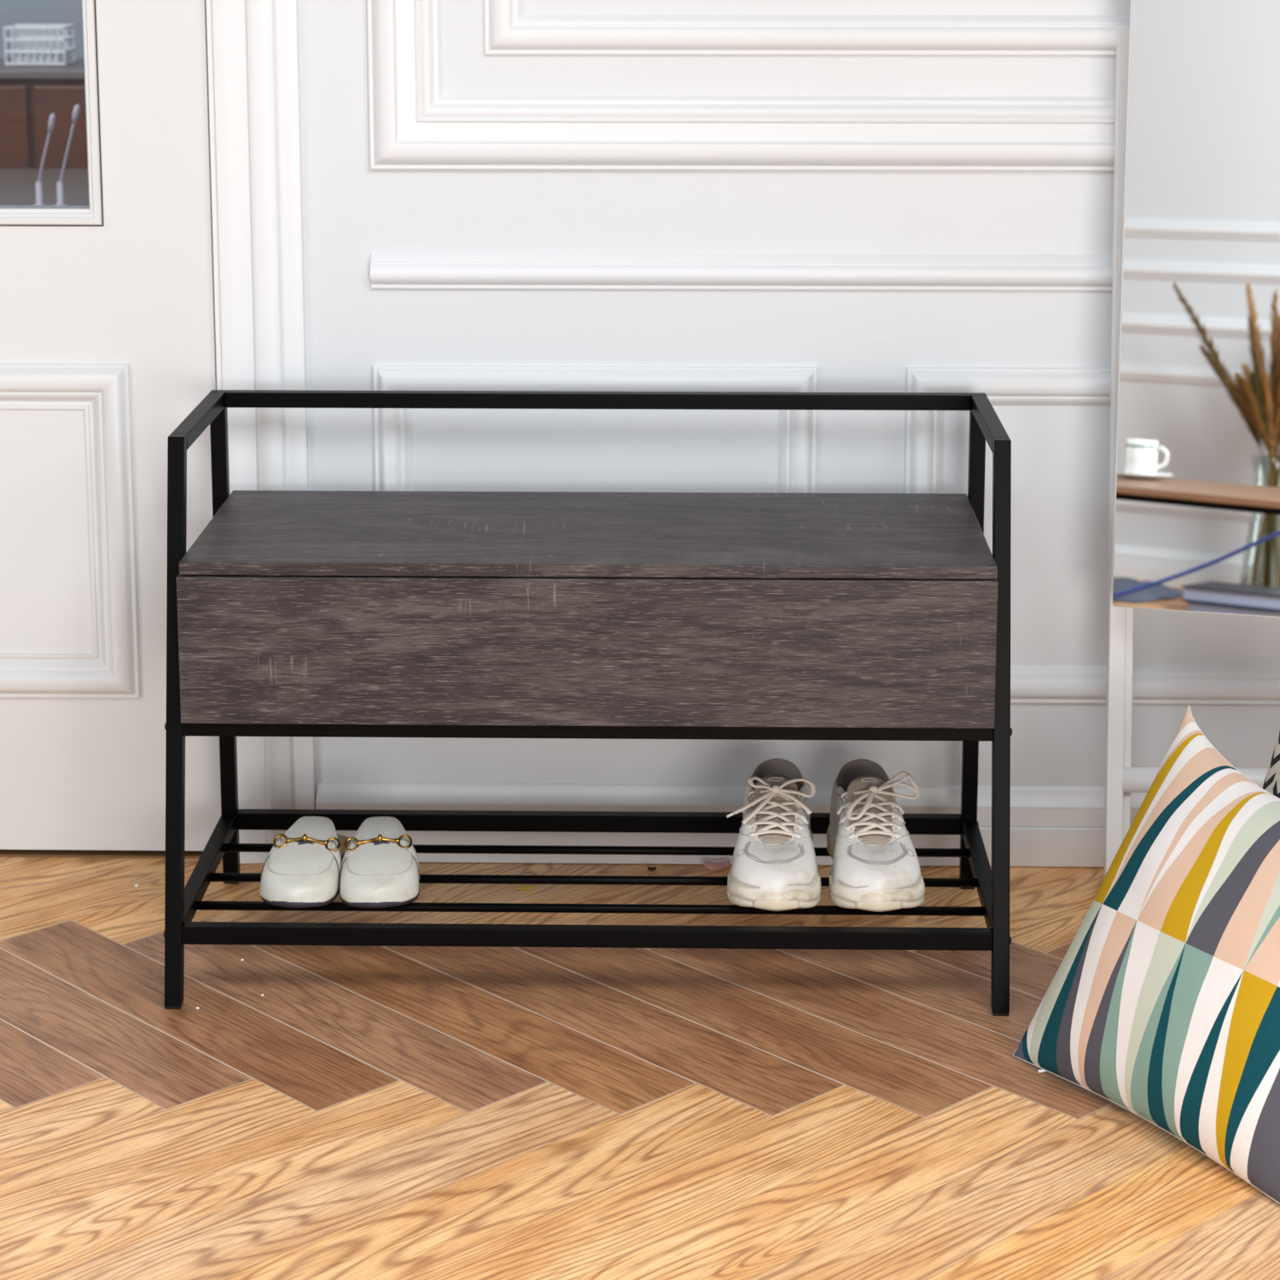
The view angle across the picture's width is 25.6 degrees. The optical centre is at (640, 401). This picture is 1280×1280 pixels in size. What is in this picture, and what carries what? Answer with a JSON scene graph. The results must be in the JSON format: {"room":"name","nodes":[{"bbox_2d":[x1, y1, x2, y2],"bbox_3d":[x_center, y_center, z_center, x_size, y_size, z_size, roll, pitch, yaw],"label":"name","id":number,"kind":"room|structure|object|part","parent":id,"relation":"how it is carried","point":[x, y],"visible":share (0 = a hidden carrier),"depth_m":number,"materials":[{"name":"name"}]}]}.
{"room":"entryway","nodes":[
{"label":"entryway","id":0,"kind":"room"},
{"bbox_2d":[0,0,83,58],"bbox_3d":[-1.140,-1.269,6.596,3.500,2.700,0.100,0,11,1],"label":"wall","id":1,"kind":"structure","parent":0,"point":[12,12],"depth_m":6.62,"materials":[{"name":"grey paint"}]},
{"bbox_2d":[0,857,1279,1279],"bbox_3d":[-0.073,0.797,2.943,5.800,0.001,7.800,0,11,1],"label":"floor","id":2,"kind":"structure","parent":0,"point":[380,1112],"depth_m":3.07,"materials":[{"name":"brown wood"}]},
{"bbox_2d":[0,58,87,168],"bbox_3d":[-1.500,-0.304,6.330,1.240,0.903,0.417,0,11,1],"label":"sideboard","id":3,"kind":"object","parent":2,"relation":"on","point":[29,95],"visible":0.16,"depth_m":6.07,"materials":[{"name":"brown wood"}]},
{"bbox_3d":[-1.506,-0.311,6.136,0.375,0.750,0.015,0,11,1],"label":"door","id":4,"kind":"part","parent":3,"relation":"part of","materials":[{"name":"brown wood"}]},
{"bbox_2d":[3,23,75,65],"bbox_3d":[-1.323,-0.786,6.213,0.134,0.085,0.106,0,11,1],"label":"wire basket","id":5,"kind":"object","parent":3,"relation":"on","point":[20,56],"visible":1,"depth_m":6.17,"materials":[{"name":"white"}]},
{"bbox_3d":[-1.116,-0.310,6.128,0.375,0.750,0.015,0,11,1],"label":"door","id":6,"kind":"part","parent":3,"relation":"part of","materials":[{"name":"brown wood"}]},
{"bbox_2d":[0,168,88,205],"bbox_3d":[-1.541,-0.055,5.567,1.150,0.697,1.110,0,11,1],"label":"table","id":7,"kind":"object","parent":2,"relation":"on","point":[17,186],"visible":0.02,"depth_m":5.70,"materials":[{"name":"grey laminate"}]},
{"bbox_2d":[32,113,55,205],"bbox_3d":[-1.128,-0.455,5.325,0.055,0.179,0.036,0,11,1],"label":"stem","id":8,"kind":"object","parent":7,"relation":"on","point":[52,118],"visible":0.88,"depth_m":5.33,"materials":[{"name":"grey"}]},
{"bbox_3d":[-1.124,-0.464,5.323,0.033,0.113,0.005,0,11,1],"label":"stem","id":9,"kind":"part","parent":8,"relation":"part of","materials":[{"name":"grey"}]},
{"bbox_2d":[53,104,79,205],"bbox_3d":[-1.085,-0.463,5.322,0.061,0.196,0.036,0,11,1],"label":"stem","id":10,"kind":"object","parent":7,"relation":"on","point":[76,110],"visible":0.81,"depth_m":5.32,"materials":[{"name":"grey"}]},
{"bbox_3d":[-1.081,-0.472,5.321,0.039,0.130,0.005,0,11,1],"label":"stem","id":11,"kind":"part","parent":10,"relation":"part of","materials":[{"name":"grey"}]},
{"bbox_2d":[515,886,535,890],"bbox_3d":[-0.153,0.644,3.737,0.026,0.002,0.006,-3,11,-17],"label":"scrap","id":12,"kind":"object","parent":2,"relation":"on","point":[525,887],"visible":1,"depth_m":3.74,"materials":[{"name":"yellow"}]},
{"bbox_2d":[162,389,1012,1016],"bbox_3d":[-0.060,0.354,3.493,1.006,0.666,0.444,0,11,1],"label":"storage bench","id":13,"kind":"object","parent":2,"relation":"on","point":[305,613],"visible":1,"depth_m":3.33,"materials":[{"name":"black metal"}]},
{"bbox_3d":[-0.553,0.377,3.359,0.020,0.662,0.152,0,11,1],"label":"leg","id":14,"kind":"part","parent":13,"relation":"part of","materials":[{"name":"black metal"}]},
{"bbox_3d":[-0.549,0.023,3.505,0.020,0.020,0.268,0,11,1],"label":"rail","id":15,"kind":"part","parent":13,"relation":"part of","materials":[{"name":"black metal"}]},
{"bbox_3d":[-0.546,0.311,3.707,0.020,0.662,0.020,0,11,1],"label":"leg","id":16,"kind":"part","parent":13,"relation":"part of","materials":[{"name":"black metal"}]},
{"bbox_2d":[259,815,350,907],"bbox_3d":[-0.417,0.561,3.536,0.101,0.066,0.257,0,11,1],"label":"loafer mule","id":17,"kind":"object","parent":13,"relation":"on","point":[301,869],"visible":0.98,"depth_m":3.46,"materials":[{"name":"grey leather"}]},
{"bbox_2d":[339,816,419,907],"bbox_3d":[-0.320,0.561,3.535,0.099,0.066,0.256,0,11,1],"label":"loafer mule","id":18,"kind":"object","parent":13,"relation":"on","point":[380,868],"visible":1,"depth_m":3.46,"materials":[{"name":"grey leather"}]},
{"bbox_3d":[-0.064,0.293,3.314,0.959,0.178,0.012,0,11,1],"label":"panel","id":19,"kind":"part","parent":13,"relation":"part of","materials":[{"name":"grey wood"}]},
{"bbox_3d":[-0.059,0.161,3.484,0.956,0.016,0.390,0,11,1],"label":"lid","id":20,"kind":"part","parent":13,"relation":"part of","materials":[{"name":"grey wood"}]},
{"bbox_3d":[-0.062,0.618,3.442,0.964,0.011,0.011,0,11,1],"label":"rack rod","id":21,"kind":"part","parent":13,"relation":"part of","materials":[{"name":"black metal"}]},
{"bbox_3d":[-0.060,0.600,3.538,0.964,0.011,0.011,0,11,1],"label":"rack rod","id":22,"kind":"part","parent":13,"relation":"part of","materials":[{"name":"black metal"}]},
{"bbox_3d":[-0.058,0.579,3.646,0.964,0.011,0.011,0,11,1],"label":"rack rod","id":23,"kind":"part","parent":13,"relation":"part of","materials":[{"name":"black metal"}]},
{"bbox_3d":[-0.056,-0.002,3.637,0.960,0.020,0.020,0,11,1],"label":"rail","id":24,"kind":"part","parent":13,"relation":"part of","materials":[{"name":"black metal"}]},
{"bbox_2d":[726,758,820,910],"bbox_3d":[0.164,0.533,3.516,0.120,0.127,0.280,0,11,1],"label":"sneaker","id":25,"kind":"object","parent":13,"relation":"on","point":[774,867],"visible":1,"depth_m":3.46,"materials":[{"name":"white leather"}]},
{"bbox_2d":[826,758,925,911],"bbox_3d":[0.292,0.532,3.513,0.122,0.130,0.281,0,11,1],"label":"sneaker","id":26,"kind":"object","parent":13,"relation":"on","point":[875,866],"visible":1,"depth_m":3.46,"materials":[{"name":"beige rubber"}]},
{"bbox_3d":[0.434,0.315,3.686,0.020,0.662,0.020,0,11,1],"label":"leg","id":27,"kind":"part","parent":13,"relation":"part of","materials":[{"name":"black metal"}]},
{"bbox_3d":[0.431,0.027,3.485,0.020,0.020,0.268,0,11,1],"label":"rail","id":28,"kind":"part","parent":13,"relation":"part of","materials":[{"name":"black metal"}]},
{"bbox_3d":[0.426,0.381,3.339,0.020,0.662,0.152,0,11,1],"label":"leg","id":29,"kind":"part","parent":13,"relation":"part of","materials":[{"name":"black metal"}]},
{"bbox_2d":[647,866,656,871],"bbox_3d":[0.015,0.630,3.803,0.011,0.006,0.007,0,11,1],"label":"crumb","id":30,"kind":"object","parent":2,"relation":"on","point":[651,869],"visible":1,"depth_m":3.80,"materials":[{"name":"brown"}]},
{"bbox_2d":[704,858,730,870],"bbox_3d":[0.103,0.625,3.807,0.036,0.014,0.023,0,11,1],"label":"petal","id":31,"kind":"object","parent":2,"relation":"on","point":[721,864],"visible":1,"depth_m":3.81,"materials":[{"name":"pink plant"}]},
{"bbox_2d":[1012,704,1279,1204],"bbox_3d":[0.641,0.584,3.047,0.258,0.378,0.450,-6,12,-31],"label":"throw cushion","id":32,"kind":"object","parent":2,"relation":"on","point":[1163,1003],"visible":1,"depth_m":3.02,"materials":[{"name":"fabric"}]},
{"bbox_3d":[0.454,0.751,3.169,0.015,0.006,0.005,-3,11,-14],"label":"zip pull","id":33,"kind":"part","parent":32,"relation":"part of","materials":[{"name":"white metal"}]},
{"bbox_2d":[1103,0,1279,878],"bbox_3d":[0.819,-0.158,3.517,0.445,1.664,0.302,0,11,1],"label":"mirror","id":34,"kind":"object","parent":2,"relation":"on","point":[1194,519],"visible":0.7,"depth_m":3.51,"materials":[{"name":"white mirror"}]},
{"bbox_3d":[0.618,0.087,3.646,0.021,1.133,0.148,0,11,1],"label":"post","id":35,"kind":"part","parent":34,"relation":"part of","materials":[{"name":"white paint"}]},
{"bbox_2d":[1112,0,1279,616],"bbox_3d":[0.816,-0.353,3.439,0.453,1.251,0.102,3,11,17],"label":"mirror glass","id":36,"kind":"object","parent":34,"relation":"attached to","point":[1196,338],"depth_m":3.50,"materials":[{"name":"white"}]},
{"bbox_2d":[1262,730,1279,797],"bbox_3d":[0.821,0.549,3.189,0.174,0.390,0.421,-6,12,-31],"label":"throw cushion","id":37,"kind":"object","parent":2,"relation":"on","point":[1271,783],"visible":0.06,"depth_m":3.32,"materials":[{"name":"beige fabric"}]},
{"bbox_2d":[297,0,1279,796],"bbox_3d":[-0.053,-0.712,3.654,5.800,2.700,0.120,0,11,1],"label":"wall","id":38,"kind":"structure","parent":0,"point":[857,340],"depth_m":3.71,"materials":[{"name":"white paint"}]},
{"bbox_2d":[0,0,221,850],"bbox_3d":[-0.994,-0.414,3.681,0.864,2.084,0.058,0,11,1],"label":"door","id":39,"kind":"structure","parent":38,"relation":"in","point":[107,340],"depth_m":3.75,"materials":[{"name":"white paint"}]},
{"bbox_3d":[-0.994,-0.776,3.617,0.546,1.059,0.004,0,11,1],"label":"glass pane","id":40,"kind":"part","parent":39,"relation":"part of","materials":[{"name":"clear glass"}]},
{"bbox_3d":[-0.995,0.175,3.772,0.638,0.458,0.018,0,11,1],"label":"panel","id":41,"kind":"part","parent":39,"relation":"part of","materials":[{"name":"white paint"}]},
{"bbox_2d":[0,849,222,858],"bbox_3d":[-0.993,0.611,3.918,0.870,0.004,0.112,0,11,1],"label":"trim","id":42,"kind":"structure","parent":38,"relation":"attached to","point":[3,852],"depth_m":3.86,"materials":[{"name":"wood"}]},
{"bbox_2d":[205,0,315,863],"bbox_3d":[-0.499,-0.416,3.707,0.118,2.100,0.145,0,11,1],"label":"trim","id":43,"kind":"structure","parent":38,"relation":"attached to","point":[253,46],"depth_m":3.69,"materials":[{"name":"white paint"}]},
{"bbox_2d":[372,365,817,493],"bbox_3d":[-0.060,0.179,3.753,0.586,0.456,0.018,0,11,1],"label":"trim","id":44,"kind":"structure","parent":38,"relation":"attached to","point":[392,427],"depth_m":3.71,"materials":[{"name":"white paint"}]},
{"bbox_2d":[315,781,1146,866],"bbox_3d":[1.202,0.577,3.803,3.286,0.109,0.015,0,11,1],"label":"baseboard","id":45,"kind":"structure","parent":38,"relation":"attached to","point":[1051,826],"depth_m":3.82,"materials":[{"name":"white paint"}]},
{"bbox_2d":[366,0,1115,170],"bbox_3d":[0.672,-0.988,3.513,2.047,1.405,0.024,0,11,1],"label":"trim","id":46,"kind":"structure","parent":38,"relation":"attached to","point":[413,125],"depth_m":3.64,"materials":[{"name":"white paint"}]},
{"bbox_2d":[370,252,1112,290],"bbox_3d":[0.671,-0.167,3.672,2.049,0.047,0.018,0,11,1],"label":"trim","id":47,"kind":"structure","parent":38,"relation":"attached to","point":[440,270],"depth_m":3.68,"materials":[{"name":"white paint"}]},
{"bbox_2d":[483,0,1130,55],"bbox_3d":[0.672,-0.988,3.516,1.747,1.107,0.018,0,11,1],"label":"trim","id":48,"kind":"structure","parent":38,"relation":"attached to","point":[508,31],"depth_m":3.62,"materials":[{"name":"white paint"}]},
{"bbox_2d":[904,366,1279,704],"bbox_3d":[1.022,0.183,3.730,1.346,0.456,0.018,0,11,1],"label":"trim","id":49,"kind":"structure","parent":38,"relation":"attached to","point":[1032,386],"depth_m":3.73,"materials":[{"name":"white paint"}]}
]}

